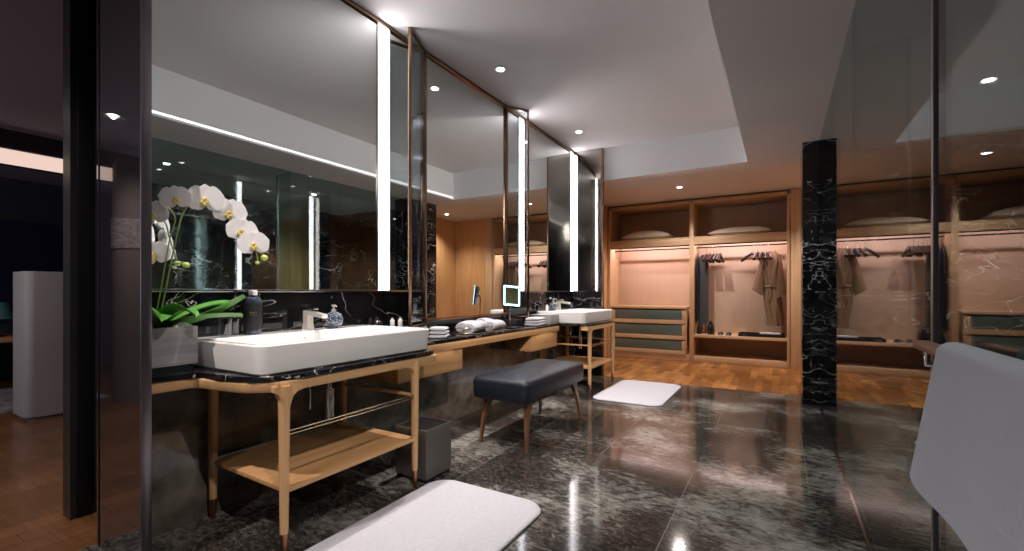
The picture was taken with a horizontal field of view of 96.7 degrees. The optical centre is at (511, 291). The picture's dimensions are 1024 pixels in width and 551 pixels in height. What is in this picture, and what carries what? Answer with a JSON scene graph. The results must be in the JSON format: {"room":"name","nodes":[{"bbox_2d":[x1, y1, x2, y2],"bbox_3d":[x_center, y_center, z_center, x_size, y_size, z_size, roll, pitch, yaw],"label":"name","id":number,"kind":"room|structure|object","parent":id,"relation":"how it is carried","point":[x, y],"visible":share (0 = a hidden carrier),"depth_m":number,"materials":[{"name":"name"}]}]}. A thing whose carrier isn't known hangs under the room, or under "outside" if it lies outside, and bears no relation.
{"room":"bathroom","nodes":[
{"label":"bathroom","id":0,"kind":"room"},
{"bbox_2d":[0,177,62,377],"bbox_3d":[-7.442,-0.195,5.196,0.100,2.690,6.600,0,0,31],"label":"wall","id":1,"kind":"structure","parent":0,"point":[22,201],"depth_m":6.28,"materials":[{"name":"grey paint"}]},
{"bbox_2d":[0,128,62,174],"bbox_3d":[-5.116,-1.375,3.826,0.100,0.329,6.600,0,0,31],"label":"lintel","id":2,"kind":"object","parent":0,"point":[10,138],"depth_m":4.44,"materials":[{"name":"grey paint"}]},
{"bbox_2d":[0,145,62,172],"bbox_3d":[-4.996,-1.288,3.872,0.060,0.155,5.600,0,0,31],"label":"light","id":3,"kind":"object","parent":2,"relation":"attached to","point":[8,155],"visible":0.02,"depth_m":4.43,"materials":[{"name":"beige"}]},
{"bbox_2d":[152,292,572,537],"bbox_3d":[-0.508,-0.415,4.338,0.220,3.130,5.240,0,0,31],"label":"wall","id":4,"kind":"structure","parent":0,"point":[180,474],"depth_m":2.64,"materials":[{"name":"brown stone"}]},
{"bbox_2d":[152,0,423,291],"bbox_3d":[-1.228,-0.990,2.870,0.030,1.980,1.960,0,0,31],"label":"wall mirror","id":5,"kind":"object","parent":4,"relation":"attached to","point":[271,105],"visible":0.7,"depth_m":2.67,"materials":[{"name":"white mirror"}]},
{"bbox_2d":[377,23,389,289],"bbox_3d":[-0.950,-0.983,3.353,0.020,1.933,0.124,0,0,31],"label":"strip light","id":6,"kind":"object","parent":4,"relation":"attached to","point":[383,35],"visible":1,"depth_m":3.35,"materials":[{"name":"glowing white light diffuser"}]},
{"bbox_2d":[365,323,558,383],"bbox_3d":[-0.256,0.487,4.201,0.345,0.255,2.576,0,0,31],"label":"vanity desk","id":7,"kind":"object","parent":4,"relation":"attached to","point":[448,350],"depth_m":3.67,"materials":[{"name":"brown wood"}]},
{"bbox_2d":[428,326,449,337],"bbox_3d":[-0.576,0.317,3.612,0.140,0.084,0.170,0,0,2],"label":"folded towel","id":8,"kind":"object","parent":7,"relation":"on","point":[437,331],"visible":0.99,"depth_m":3.53,"materials":[{"name":"white fabric"}]},
{"bbox_2d":[454,324,506,334],"bbox_3d":[-0.276,0.332,4.132,0.239,0.055,0.649,0,0,31],"label":"wire tray","id":9,"kind":"object","parent":7,"relation":"on","point":[455,328],"visible":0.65,"depth_m":3.96,"materials":[{"name":"gold metal"}]},
{"bbox_2d":[456,320,473,332],"bbox_3d":[-0.393,0.306,4.073,0.121,0.101,0.319,0,0,17],"label":"rolled towel","id":10,"kind":"object","parent":9,"relation":"in","point":[461,324],"visible":0.38,"depth_m":3.93,"materials":[{"name":"white fabric"}]},
{"bbox_2d":[463,321,486,332],"bbox_3d":[-0.320,0.306,3.989,0.122,0.106,0.309,0,0,19],"label":"rolled towel","id":11,"kind":"object","parent":9,"relation":"in","point":[473,325],"visible":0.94,"depth_m":3.87,"materials":[{"name":"white fabric"}]},
{"bbox_2d":[476,318,492,321],"bbox_3d":[-0.251,0.295,4.285,0.121,0.110,0.292,0,0,18],"label":"rolled towel","id":12,"kind":"object","parent":9,"relation":"in","point":[479,319],"visible":0.24,"depth_m":4.17,"materials":[{"name":"white fabric"}]},
{"bbox_2d":[485,320,504,330],"bbox_3d":[-0.163,0.308,4.227,0.122,0.102,0.296,0,0,20],"label":"rolled towel","id":13,"kind":"object","parent":9,"relation":"in","point":[494,323],"visible":0.87,"depth_m":4.12,"materials":[{"name":"white fabric"}]},
{"bbox_2d":[427,323,558,345],"bbox_3d":[-0.256,0.372,4.201,0.345,0.025,2.576,0,0,30],"label":"countertop","id":14,"kind":"structure","parent":7,"relation":"on","point":[453,337],"depth_m":3.85,"materials":[{"name":"black stone"}]},
{"bbox_2d":[503,285,521,328],"bbox_3d":[-0.002,0.145,4.529,0.140,0.429,0.207,0,0,31],"label":"makeup mirror","id":15,"kind":"object","parent":7,"relation":"on","point":[511,294],"visible":0.94,"depth_m":4.52,"materials":[{"name":"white plastic"}]},
{"bbox_2d":[505,287,517,303],"bbox_3d":[-0.002,0.038,4.527,0.175,0.175,0.018,0,0,-36],"label":"mirror glass","id":16,"kind":"object","parent":15,"relation":"attached to","point":[511,293],"depth_m":4.52,"materials":[{"name":"white"}]},
{"bbox_2d":[503,319,521,326],"bbox_3d":[0.008,0.325,4.841,0.100,0.070,0.250,0,0,31],"label":"tissue box","id":17,"kind":"object","parent":7,"relation":"on","point":[514,322],"visible":0.68,"depth_m":4.79,"materials":[{"name":"black plastic"}]},
{"bbox_2d":[524,317,545,325],"bbox_3d":[0.255,0.317,4.945,0.160,0.085,0.270,0,0,22],"label":"folded towel","id":18,"kind":"object","parent":7,"relation":"on","point":[531,321],"visible":1,"depth_m":4.84,"materials":[{"name":"white fabric"}]},
{"bbox_2d":[530,314,558,323],"bbox_3d":[0.374,0.307,5.191,0.263,0.104,0.214,0,0,31],"label":"box","id":19,"kind":"object","parent":7,"relation":"on","point":[550,318],"visible":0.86,"depth_m":5.10,"materials":[{"name":"grey"}]},
{"bbox_3d":[-0.827,0.312,3.296,0.230,0.096,0.400,0,0,30],"label":"box","id":20,"kind":"object","parent":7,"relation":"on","visible":0},
{"bbox_2d":[373,320,381,325],"bbox_3d":[-0.945,0.232,3.203,0.060,0.062,0.060,0,0,31],"label":"jar","id":21,"kind":"object","parent":20,"relation":"on","point":[376,322],"visible":0.51,"depth_m":3.18,"materials":[{"name":"black metal"}]},
{"bbox_2d":[390,318,394,325],"bbox_3d":[-0.867,0.226,3.296,0.032,0.075,0.032,0,0,31],"label":"bottle","id":22,"kind":"object","parent":20,"relation":"on","point":[392,321],"visible":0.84,"depth_m":3.28,"materials":[{"name":"white plastic"}]},
{"bbox_2d":[398,317,401,326],"bbox_3d":[-0.823,0.226,3.351,0.032,0.075,0.032,0,0,31],"label":"bottle","id":23,"kind":"object","parent":20,"relation":"on","point":[399,319],"visible":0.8,"depth_m":3.34,"materials":[{"name":"white plastic"}]},
{"bbox_2d":[408,27,528,326],"bbox_3d":[-0.351,-0.855,4.214,0.178,2.250,1.839,0,0,31],"label":"mirror","id":24,"kind":"object","parent":4,"relation":"attached to","point":[465,127],"visible":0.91,"depth_m":4.15,"materials":[{"name":"white mirror"}]},
{"bbox_2d":[518,117,523,290],"bbox_3d":[0.100,-0.983,5.135,0.020,1.933,0.124,0,0,31],"label":"strip light","id":25,"kind":"object","parent":4,"relation":"attached to","point":[520,121],"visible":0.83,"depth_m":5.14,"materials":[{"name":"white plastic"}]},
{"bbox_2d":[508,109,574,291],"bbox_3d":[0.411,-0.990,5.654,0.030,1.980,1.840,0,0,31],"label":"wall mirror","id":26,"kind":"object","parent":4,"relation":"attached to","point":[549,159],"visible":0.76,"depth_m":5.55,"materials":[{"name":"white mirror"}]},
{"bbox_2d":[570,152,573,290],"bbox_3d":[0.836,-0.983,6.384,0.020,1.933,0.116,0,0,31],"label":"strip light","id":27,"kind":"object","parent":4,"relation":"attached to","point":[571,154],"visible":1,"depth_m":6.37,"materials":[{"name":"white plastic"}]},
{"bbox_2d":[571,153,572,290],"bbox_3d":[0.834,-0.983,6.385,0.016,1.933,0.100,0,0,30],"label":"diffuser","id":28,"kind":"object","parent":27,"relation":"attached to","point":[571,153],"depth_m":6.38,"materials":[{"name":"white plastic"}]},
{"bbox_2d":[0,356,967,550],"bbox_3d":[-1.166,1.200,4.227,11.700,0.100,11.300,0,0,31],"label":"floor","id":29,"kind":"structure","parent":0,"point":[705,468],"depth_m":2.79,"materials":[{"name":"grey stone"}]},
{"bbox_2d":[0,388,12,414],"bbox_3d":[-5.538,1.144,4.539,1.550,0.012,3.000,0,0,31],"label":"rug","id":30,"kind":"object","parent":29,"relation":"on","point":[6,395],"visible":0.02,"depth_m":4.73,"materials":[{"name":"grey carpet"}]},
{"bbox_2d":[0,333,12,342],"bbox_3d":[-6.459,0.850,5.487,0.900,0.600,1.900,0,0,31],"label":"desk","id":31,"kind":"object","parent":29,"relation":"on","point":[9,338],"visible":0.02,"depth_m":5.42,"materials":[{"name":"brown wood"}]},
{"bbox_2d":[0,302,12,336],"bbox_3d":[-6.329,0.340,5.608,0.280,0.420,0.280,0,0,31],"label":"table lamp","id":32,"kind":"object","parent":31,"relation":"on","point":[6,312],"visible":0.93,"depth_m":5.59,"materials":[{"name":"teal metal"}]},
{"bbox_2d":[13,271,62,420],"bbox_3d":[-4.294,0.482,4.404,0.430,1.335,0.670,0,0,31],"label":"cabinet","id":33,"kind":"object","parent":29,"relation":"on","point":[37,295],"visible":0.51,"depth_m":4.10,"materials":[{"name":"grey fabric"}]},
{"bbox_2d":[63,0,96,519],"bbox_3d":[-2.236,-0.195,2.361,0.110,2.690,0.110,0,0,31],"label":"post","id":34,"kind":"object","parent":29,"relation":"on","point":[79,16],"visible":0.99,"depth_m":2.32,"materials":[{"name":"black metal"}]},
{"bbox_2d":[97,0,151,550],"bbox_3d":[-1.685,-0.415,1.969,0.458,3.130,0.038,0,0,31],"label":"panel","id":35,"kind":"object","parent":29,"relation":"on","point":[124,27],"visible":1,"depth_m":1.92,"materials":[{"name":"black"}]},
{"bbox_2d":[152,349,436,550],"bbox_3d":[-1.094,0.755,2.431,0.697,0.790,1.342,0,0,31],"label":"table","id":36,"kind":"object","parent":29,"relation":"on","point":[285,465],"visible":0.94,"depth_m":2.29,"materials":[{"name":"brown wood"}]},
{"bbox_2d":[152,326,197,374],"bbox_3d":[-1.587,0.259,2.069,0.165,0.202,0.210,0,0,31],"label":"planter box","id":37,"kind":"object","parent":36,"relation":"on","point":[174,349],"visible":0.7,"depth_m":2.04,"materials":[{"name":"grey stone"}]},
{"bbox_2d":[172,322,191,330],"bbox_3d":[-1.511,0.157,2.085,0.056,0.037,0.078,0,0,31],"label":"pebble","id":38,"kind":"object","parent":37,"relation":"on","point":[180,324],"visible":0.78,"depth_m":2.07,"materials":[{"name":"white stone"}]},
{"bbox_2d":[152,184,268,327],"bbox_3d":[-1.419,-0.154,2.099,0.503,0.661,0.267,0,0,-35],"label":"orchid","id":39,"kind":"object","parent":37,"relation":"in","point":[196,197],"visible":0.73,"depth_m":2.06,"materials":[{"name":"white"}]},
{"bbox_2d":[152,349,432,383],"bbox_3d":[-1.098,0.372,2.427,0.695,0.025,1.332,0,0,30],"label":"countertop","id":40,"kind":"structure","parent":36,"relation":"on","point":[198,372],"depth_m":2.03,"materials":[{"name":"black stone"}]},
{"bbox_2d":[194,325,428,419],"bbox_3d":[-1.044,0.463,2.530,0.632,0.474,1.100,0,0,31],"label":"washbasin","id":41,"kind":"object","parent":36,"relation":"on","point":[276,352],"visible":0.91,"depth_m":2.26,"materials":[{"name":"white ceramic"}]},
{"bbox_2d":[244,290,261,334],"bbox_3d":[-1.383,0.107,2.434,0.094,0.235,0.088,0,0,31],"label":"bottle","id":42,"kind":"object","parent":41,"relation":"on","point":[252,304],"visible":1,"depth_m":2.40,"materials":[{"name":"grey plastic"}]},
{"bbox_2d":[302,308,327,329],"bbox_3d":[-1.163,0.160,2.687,0.183,0.132,0.044,0,0,31],"label":"faucet","id":43,"kind":"object","parent":41,"relation":"on","point":[308,313],"visible":1,"depth_m":2.70,"materials":[{"name":"silver metal"}]},
{"bbox_2d":[324,305,343,327],"bbox_3d":[-1.117,0.152,2.852,0.116,0.145,0.116,0,0,31],"label":"soap dispenser","id":44,"kind":"object","parent":41,"relation":"on","point":[334,319],"visible":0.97,"depth_m":2.81,"materials":[{"name":"blue ceramic"}]},
{"bbox_2d":[215,422,413,491],"bbox_3d":[-1.050,0.864,2.487,0.645,0.022,0.820,0,0,30],"label":"shelf","id":45,"kind":"object","parent":36,"relation":"attached to","point":[320,453],"depth_m":2.39,"materials":[{"name":"brown wood"}]},
{"bbox_2d":[305,480,540,550],"bbox_3d":[-0.428,1.139,2.091,0.740,0.018,1.210,0,0,31],"label":"bath mat","id":46,"kind":"object","parent":29,"relation":"on","point":[440,515],"visible":1,"depth_m":2.23,"materials":[{"name":"white fabric"}]},
{"bbox_2d":[395,416,450,482],"bbox_3d":[-0.561,0.991,2.890,0.250,0.318,0.240,0,0,31],"label":"waste bin","id":47,"kind":"object","parent":29,"relation":"on","point":[434,435],"visible":0.92,"depth_m":2.81,"materials":[{"name":"metal"}]},
{"bbox_2d":[473,359,583,451],"bbox_3d":[0.179,0.889,3.835,0.496,0.522,1.111,0,0,31],"label":"stool","id":48,"kind":"object","parent":29,"relation":"on","point":[525,383],"visible":1,"depth_m":3.48,"materials":[{"name":"black leather"}]},
{"bbox_2d":[473,359,583,403],"bbox_3d":[0.179,0.718,3.835,0.495,0.174,1.110,0,0,30],"label":"cushion","id":49,"kind":"object","parent":48,"relation":"on","point":[527,382],"depth_m":3.47,"materials":[{"name":"black leather"}]},
{"bbox_2d":[539,320,614,393],"bbox_3d":[0.858,0.755,5.745,0.697,0.790,1.222,0,0,31],"label":"table","id":50,"kind":"object","parent":29,"relation":"on","point":[589,362],"visible":0.55,"depth_m":5.55,"materials":[{"name":"brown wood"}]},
{"bbox_2d":[537,308,612,348],"bbox_3d":[0.803,0.463,5.667,0.632,0.474,1.020,0,0,31],"label":"washbasin","id":51,"kind":"object","parent":50,"relation":"on","point":[571,316],"visible":0.96,"depth_m":5.34,"materials":[{"name":"white ceramic"}]},
{"bbox_2d":[549,298,557,309],"bbox_3d":[0.512,0.152,5.617,0.116,0.145,0.116,0,0,31],"label":"soap dispenser","id":52,"kind":"object","parent":51,"relation":"on","point":[553,305],"visible":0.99,"depth_m":5.58,"materials":[{"name":"blue ceramic"}]},
{"bbox_2d":[556,299,569,309],"bbox_3d":[0.646,0.160,5.759,0.183,0.132,0.044,0,0,31],"label":"faucet","id":53,"kind":"object","parent":51,"relation":"on","point":[558,301],"visible":0.86,"depth_m":5.77,"materials":[{"name":"silver metal"}]},
{"bbox_2d":[553,355,612,368],"bbox_3d":[0.817,0.864,5.658,0.645,0.022,0.820,0,0,30],"label":"shelf","id":54,"kind":"object","parent":50,"relation":"attached to","point":[596,361],"depth_m":5.75,"materials":[{"name":"brown wood"}]},
{"bbox_2d":[559,320,612,325],"bbox_3d":[0.859,0.372,5.748,0.695,0.025,1.217,0,0,30],"label":"countertop","id":55,"kind":"structure","parent":50,"relation":"on","point":[607,321],"depth_m":5.20,"materials":[{"name":"black stone"}]},
{"bbox_2d":[573,148,603,375],"bbox_3d":[1.070,-0.415,6.368,0.440,3.130,0.060,0,0,31],"label":"wall","id":56,"kind":"structure","parent":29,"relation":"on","point":[588,164],"depth_m":6.33,"materials":[{"name":"silver metal"}]},
{"bbox_2d":[593,380,680,406],"bbox_3d":[1.457,1.139,5.212,0.740,0.018,1.220,0,0,31],"label":"bath mat","id":57,"kind":"object","parent":29,"relation":"on","point":[635,392],"visible":1,"depth_m":5.07,"materials":[{"name":"white fabric"}]},
{"bbox_2d":[608,188,799,369],"bbox_3d":[3.168,-0.194,7.732,2.980,2.688,0.660,0,0,31],"label":"wardrobe","id":58,"kind":"object","parent":29,"relation":"on","point":[652,282],"visible":0.88,"depth_m":7.75,"materials":[{"name":"brown wood"}]},
{"bbox_2d":[622,231,674,240],"bbox_3d":[2.432,-1.002,8.119,0.850,0.180,0.460,0,0,31],"label":"pillow","id":59,"kind":"object","parent":58,"relation":"on","point":[639,235],"visible":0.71,"depth_m":7.95,"materials":[{"name":"beige fabric"}]},
{"bbox_2d":[610,237,688,242],"bbox_3d":[2.507,-0.897,8.129,1.345,0.025,0.605,0,0,30],"label":"shelf","id":60,"kind":"object","parent":58,"relation":"attached to","point":[682,238],"depth_m":7.80,"materials":[{"name":"brown wood"}]},
{"bbox_2d":[696,248,698,320],"bbox_3d":[3.132,-0.138,7.672,0.044,1.255,0.220,0,0,31],"label":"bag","id":61,"kind":"object","parent":58,"relation":"hanging from","point":[697,260],"visible":1,"depth_m":7.59,"materials":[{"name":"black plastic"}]},
{"bbox_2d":[696,322,701,333],"bbox_3d":[3.112,0.598,7.568,0.084,0.200,0.084,0,0,31],"label":"spray bottle","id":62,"kind":"object","parent":58,"relation":"on","point":[699,330],"visible":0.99,"depth_m":7.54,"materials":[{"name":"black plastic"}]},
{"bbox_2d":[699,255,707,332],"bbox_3d":[3.247,0.034,7.709,0.154,1.327,0.060,0,0,31],"label":"ironing board","id":63,"kind":"object","parent":58,"relation":"on","point":[703,266],"visible":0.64,"depth_m":7.68,"materials":[{"name":"grey fabric"}]},
{"bbox_2d":[707,320,714,334],"bbox_3d":[3.263,0.579,7.480,0.120,0.235,0.158,0,0,31],"label":"iron","id":64,"kind":"object","parent":58,"relation":"on","point":[710,328],"visible":1,"depth_m":7.46,"materials":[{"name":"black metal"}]},
{"bbox_2d":[708,250,718,262],"bbox_3d":[3.370,-0.631,7.613,0.060,0.277,0.457,0,0,42],"label":"clothes hanger","id":65,"kind":"object","parent":58,"relation":"hanging from","point":[713,254],"visible":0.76,"depth_m":7.53,"materials":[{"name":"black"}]},
{"bbox_2d":[712,246,720,262],"bbox_3d":[3.413,-0.631,7.588,0.060,0.277,0.457,0,0,38],"label":"clothes hanger","id":66,"kind":"object","parent":58,"relation":"hanging from","point":[716,254],"visible":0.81,"depth_m":7.51,"materials":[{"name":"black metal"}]},
{"bbox_2d":[715,253,724,262],"bbox_3d":[3.456,-0.631,7.562,0.060,0.277,0.457,0,0,37],"label":"clothes hanger","id":67,"kind":"object","parent":58,"relation":"hanging from","point":[719,255],"visible":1,"depth_m":7.52,"materials":[{"name":"brown wood"}]},
{"bbox_2d":[707,226,770,235],"bbox_3d":[3.687,-0.982,7.362,0.920,0.139,0.450,0,0,31],"label":"pillow","id":68,"kind":"object","parent":58,"relation":"on","point":[744,229],"visible":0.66,"depth_m":7.19,"materials":[{"name":"beige fabric"}]},
{"bbox_2d":[694,231,786,237],"bbox_3d":[3.712,-0.897,7.419,1.313,0.025,0.605,0,0,30],"label":"shelf","id":69,"kind":"object","parent":58,"relation":"attached to","point":[768,234],"depth_m":7.08,"materials":[{"name":"brown wood"}]},
{"bbox_2d":[694,332,786,341],"bbox_3d":[3.712,0.722,7.419,1.313,0.047,0.605,0,0,30],"label":"shelf","id":70,"kind":"object","parent":58,"relation":"attached to","point":[734,334],"depth_m":7.24,"materials":[{"name":"brown wood"}]},
{"bbox_2d":[740,245,763,261],"bbox_3d":[3.870,-0.631,7.319,0.060,0.277,0.457,0,0,-19],"label":"clothes hanger","id":71,"kind":"object","parent":58,"relation":"hanging from","point":[752,252],"visible":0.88,"depth_m":7.35,"materials":[{"name":"brown wood"}]},
{"bbox_2d":[752,246,759,260],"bbox_3d":[3.930,-0.631,7.283,0.060,0.277,0.457,0,0,40],"label":"clothes hanger","id":72,"kind":"object","parent":58,"relation":"hanging from","point":[757,252],"visible":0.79,"depth_m":7.19,"materials":[{"name":"brown wood"}]},
{"bbox_2d":[758,251,762,259],"bbox_3d":[3.973,-0.631,7.258,0.060,0.278,0.457,0,0,35],"label":"clothes hanger","id":73,"kind":"object","parent":58,"relation":"hanging from","point":[760,252],"visible":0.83,"depth_m":7.13,"materials":[{"name":"brown wood"}]},
{"bbox_2d":[738,332,784,337],"bbox_3d":[3.927,0.675,7.168,0.630,0.044,0.341,0,0,31],"label":"tray","id":74,"kind":"object","parent":58,"relation":"on","point":[747,334],"visible":0.98,"depth_m":7.07,"materials":[{"name":"black plastic"}]},
{"bbox_2d":[760,332,780,334],"bbox_3d":[4.029,0.657,7.097,0.300,0.053,0.160,0,0,25],"label":"folded towel","id":75,"kind":"object","parent":74,"relation":"on","point":[768,333],"visible":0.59,"depth_m":7.05,"materials":[{"name":"white fabric"}]},
{"bbox_2d":[763,251,766,259],"bbox_3d":[4.016,-0.631,7.232,0.060,0.278,0.457,0,0,28],"label":"clothes hanger","id":76,"kind":"object","parent":58,"relation":"hanging from","point":[764,252],"visible":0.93,"depth_m":7.09,"materials":[{"name":"brown wood"}]},
{"bbox_2d":[752,243,785,325],"bbox_3d":[4.057,-0.120,7.193,0.471,1.300,0.227,0,0,31],"label":"bathrobe","id":77,"kind":"object","parent":58,"relation":"hanging from","point":[769,281],"visible":0.98,"depth_m":7.10,"materials":[{"name":"brown fabric"}]},
{"bbox_2d":[814,0,945,550],"bbox_3d":[1.341,-0.195,1.621,0.064,2.688,6.955,0,0,31],"label":"glass wall","id":78,"kind":"structure","parent":29,"relation":"on","point":[844,142],"depth_m":2.44,"materials":[{"name":"clear glass"}]},
{"bbox_2d":[913,340,939,366],"bbox_3d":[0.727,0.143,0.628,0.071,0.058,1.020,0,0,31],"label":"towel bar","id":79,"kind":"object","parent":78,"relation":"attached to","point":[929,348],"visible":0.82,"depth_m":1.03,"materials":[{"name":"brown wood"}]},
{"bbox_2d":[910,342,1023,550],"bbox_3d":[0.673,0.243,0.597,0.102,0.294,0.775,0,0,31],"label":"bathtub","id":80,"kind":"object","parent":79,"relation":"hanging from","point":[968,460],"visible":1,"depth_m":0.69,"materials":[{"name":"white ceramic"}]},
{"bbox_2d":[907,37,910,482],"bbox_3d":[2.298,-0.195,2.825,0.272,2.689,0.030,0,0,31],"label":"screen","id":81,"kind":"object","parent":29,"relation":"on","point":[908,38],"visible":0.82,"depth_m":2.75,"materials":[{"name":"clear glass"}]},
{"bbox_2d":[0,0,1023,206],"bbox_3d":[-1.166,-1.840,4.227,11.700,0.600,11.300,0,0,31],"label":"ceiling","id":82,"kind":"structure","parent":0,"point":[781,58],"depth_m":3.27,"materials":[{"name":"paint"}]},
{"bbox_2d":[604,0,747,179],"bbox_3d":[-0.100,-1.760,2.647,2.200,0.439,7.660,0,0,31],"label":"ceiling bulkhead","id":83,"kind":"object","parent":82,"relation":"attached to","point":[725,146],"depth_m":5.79,"materials":[{"name":"white paint"}]},
{"bbox_2d":[978,77,997,83],"bbox_3d":[3.455,-1.538,3.304,0.100,0.012,0.100,0,0,31],"label":"recessed light","id":84,"kind":"object","parent":82,"relation":"in","point":[990,79],"visible":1,"depth_m":3.30,"materials":[{"name":"white plastic"}]},
{"bbox_2d":[353,0,738,151],"bbox_3d":[-0.195,-2.060,2.703,2.420,0.160,7.660,0,0,31],"label":"ceiling","id":85,"kind":"structure","parent":0,"point":[616,72],"depth_m":3.83,"materials":[{"name":"paint"}]},
{"bbox_2d":[495,66,505,71],"bbox_3d":[-0.103,-1.978,4.042,0.100,0.012,0.100,0,0,31],"label":"recessed light","id":86,"kind":"object","parent":85,"relation":"in","point":[499,68],"visible":1,"depth_m":4.03,"materials":[{"name":"white plastic"}]},
{"bbox_2d":[604,205,607,356],"bbox_3d":[1.387,-0.195,7.713,0.060,2.690,2.700,0,0,31],"label":"wall","id":87,"kind":"structure","parent":0,"point":[605,207],"depth_m":8.14,"materials":[{"name":"brown wood"}]},
{"bbox_2d":[800,140,818,404],"bbox_3d":[3.307,-0.195,4.905,0.320,2.690,0.690,0,0,31],"label":"wall pillar","id":88,"kind":"structure","parent":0,"point":[809,158],"depth_m":4.65,"materials":[{"name":"black stone"}]},
{"bbox_2d":[867,129,1023,403],"bbox_3d":[4.534,-0.195,4.525,2.180,2.690,0.100,0,0,31],"label":"wall","id":89,"kind":"structure","parent":0,"point":[985,172],"depth_m":4.55,"materials":[{"name":"glass"}]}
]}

